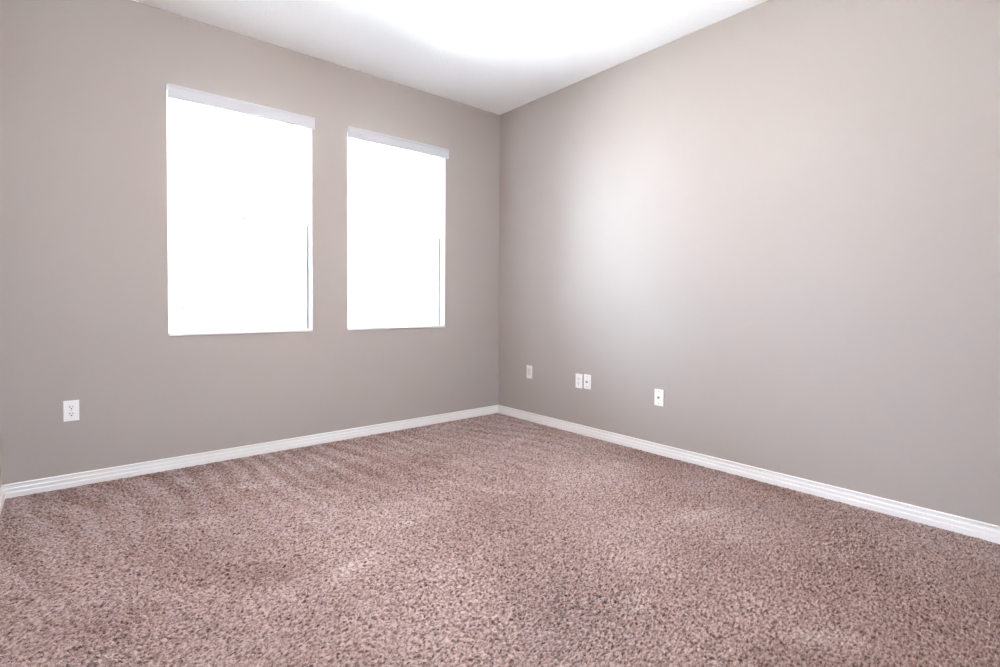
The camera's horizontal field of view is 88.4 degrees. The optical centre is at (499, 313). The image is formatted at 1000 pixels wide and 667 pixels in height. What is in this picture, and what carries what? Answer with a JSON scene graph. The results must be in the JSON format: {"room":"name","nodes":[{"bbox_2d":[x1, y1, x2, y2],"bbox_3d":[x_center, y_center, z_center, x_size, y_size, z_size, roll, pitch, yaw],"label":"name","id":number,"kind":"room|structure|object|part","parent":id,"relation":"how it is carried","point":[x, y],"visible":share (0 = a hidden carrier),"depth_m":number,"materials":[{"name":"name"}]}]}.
{"room":"empty bedroom","nodes":[
{"label":"empty bedroom","id":0,"kind":"room"},
{"bbox_2d":[0,444,0,486],"bbox_3d":[-1.224,-0.398,0.902,0.135,3.141,4.750,-1,2,-40],"label":"wall","id":1,"kind":"structure","parent":0,"point":[0,444],"depth_m":2.78,"materials":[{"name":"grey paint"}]},
{"bbox_2d":[0,485,4,513],"bbox_3d":[-1.174,1.028,0.981,0.016,0.103,4.750,-1,2,-40],"label":"baseboard","id":2,"kind":"structure","parent":1,"relation":"attached to","point":[2,494],"depth_m":2.71,"materials":[{"name":"white wood"}]},
{"bbox_2d":[0,0,499,484],"bbox_3d":[-1.399,-0.464,3.946,3.788,3.141,0.135,-1,2,-40],"label":"wall","id":3,"kind":"structure","parent":0,"point":[84,221],"depth_m":3.23,"materials":[{"name":"grey paint"}]},
{"bbox_2d":[63,400,78,421],"bbox_3d":[-2.477,0.560,2.971,0.070,0.118,0.009,-1,2,-40],"label":"duplex outlet","id":4,"kind":"object","parent":3,"relation":"attached to","point":[70,408],"visible":1,"depth_m":2.97,"materials":[{"name":"white plastic"}]},
{"bbox_2d":[68,412,74,416],"bbox_3d":[-2.474,0.580,2.969,0.034,0.028,0.002,-1,2,-40],"label":"receptacle","id":5,"kind":"object","parent":4,"relation":"attached to","point":[70,414],"depth_m":2.97,"materials":[{"name":"grey plastic"}]},
{"bbox_2d":[68,405,74,409],"bbox_3d":[-2.474,0.541,2.968,0.034,0.028,0.002,-1,2,-40],"label":"receptacle","id":6,"kind":"object","parent":4,"relation":"attached to","point":[70,407],"depth_m":2.97,"materials":[{"name":"grey plastic"}]},
{"bbox_2d":[166,90,312,335],"bbox_3d":[-1.795,-0.656,3.599,0.915,1.585,0.146,-1,2,-40],"label":"window","id":7,"kind":"structure","parent":3,"relation":"in","point":[176,323],"depth_m":3.55,"materials":[{"name":"white plastic"}]},
{"bbox_3d":[-1.832,-1.020,3.638,0.827,0.771,0.016,-1,2,-40],"label":"sash","id":8,"kind":"part","parent":7,"relation":"part of","materials":[{"name":"white plastic"}]},
{"bbox_3d":[-1.825,-0.293,3.640,0.827,0.752,0.016,-1,2,-40],"label":"sash","id":9,"kind":"part","parent":7,"relation":"part of","materials":[{"name":"white plastic"}]},
{"bbox_2d":[167,83,314,129],"bbox_3d":[-1.749,-1.403,3.535,0.922,0.091,0.098,-1,2,-40],"label":"blind valance","id":10,"kind":"object","parent":3,"relation":"attached to","point":[173,91],"visible":1,"depth_m":3.46,"materials":[{"name":"grey plastic"}]},
{"bbox_2d":[3,405,497,498],"bbox_3d":[-1.357,0.965,3.919,3.518,0.103,0.016,-1,2,-40],"label":"baseboard","id":11,"kind":"structure","parent":3,"relation":"attached to","point":[11,490],"depth_m":3.45,"materials":[{"name":"white wood"}]},
{"bbox_2d":[347,132,444,329],"bbox_3d":[-0.883,-0.668,4.367,0.915,1.585,0.146,-1,2,-40],"label":"window","id":12,"kind":"structure","parent":3,"relation":"in","point":[432,321],"depth_m":4.41,"materials":[{"name":"white plastic"}]},
{"bbox_3d":[-0.920,-1.032,4.405,0.827,0.771,0.016,-1,2,-40],"label":"sash","id":13,"kind":"part","parent":12,"relation":"part of","materials":[{"name":"white plastic"}]},
{"bbox_3d":[-0.913,-0.304,4.407,0.827,0.752,0.016,-1,2,-40],"label":"sash","id":14,"kind":"part","parent":12,"relation":"part of","materials":[{"name":"white plastic"}]},
{"bbox_2d":[348,126,448,158],"bbox_3d":[-0.841,-1.414,4.299,0.933,0.091,0.098,-1,2,-40],"label":"blind valance","id":15,"kind":"object","parent":3,"relation":"attached to","point":[356,133],"visible":1,"depth_m":4.23,"materials":[{"name":"grey plastic"}]},
{"bbox_2d":[132,0,766,114],"bbox_3d":[0.181,-1.925,2.046,3.518,0.120,4.750,-1,2,-40],"label":"ceiling","id":16,"kind":"structure","parent":0,"point":[499,57],"depth_m":3.47,"materials":[{"name":"white paint"}]},
{"bbox_2d":[498,0,999,525],"bbox_3d":[1.571,-0.433,3.254,0.135,3.141,4.750,-1,2,-40],"label":"wall","id":17,"kind":"structure","parent":0,"point":[779,220],"depth_m":3.03,"materials":[{"name":"grey paint"}]},
{"bbox_2d":[527,365,531,378],"bbox_3d":[0.268,0.533,4.705,0.008,0.118,0.070,-1,2,-40],"label":"wall plate","id":18,"kind":"object","parent":17,"relation":"attached to","point":[529,368],"visible":1,"depth_m":4.70,"materials":[{"name":"white plastic"}]},
{"bbox_2d":[575,373,582,387],"bbox_3d":[0.651,0.555,4.250,0.009,0.118,0.070,-1,2,-40],"label":"duplex outlet","id":19,"kind":"object","parent":17,"relation":"attached to","point":[578,376],"visible":1,"depth_m":4.25,"materials":[{"name":"white plastic"}]},
{"bbox_2d":[584,374,590,389],"bbox_3d":[0.706,0.554,4.178,0.017,0.118,0.070,-1,2,-40],"label":"jack plate","id":20,"kind":"object","parent":17,"relation":"attached to","point":[587,378],"visible":1,"depth_m":4.17,"materials":[{"name":"white plastic"}]},
{"bbox_2d":[654,389,663,405],"bbox_3d":[1.132,0.599,3.673,0.017,0.118,0.070,-1,2,-40],"label":"jack plate","id":21,"kind":"object","parent":17,"relation":"attached to","point":[658,393],"visible":1,"depth_m":3.67,"materials":[{"name":"white plastic"}]},
{"bbox_2d":[498,405,999,543],"bbox_3d":[1.506,0.994,3.235,0.016,0.103,4.750,-1,2,-40],"label":"baseboard","id":22,"kind":"structure","parent":17,"relation":"attached to","point":[969,527],"depth_m":2.99,"materials":[{"name":"white wood"}]},
{"bbox_3d":[0.166,1.110,2.110,3.518,0.090,4.750,-1,2,-40],"label":"floor","id":23,"kind":"structure","parent":0,"visible":0},
{"bbox_2d":[0,413,999,666],"bbox_3d":[0.166,1.036,2.109,3.518,0.027,4.750,-1,2,-40],"label":"carpet","id":24,"kind":"object","parent":23,"relation":"on","point":[496,539],"visible":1,"depth_m":2.10,"materials":[{"name":"brown carpet"}]},
{"label":"outside","id":25,"kind":"structure","parent":0,"visible":0},
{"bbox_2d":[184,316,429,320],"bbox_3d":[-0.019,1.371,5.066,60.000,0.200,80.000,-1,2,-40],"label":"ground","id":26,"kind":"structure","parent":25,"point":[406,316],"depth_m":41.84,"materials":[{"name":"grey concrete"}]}
]}

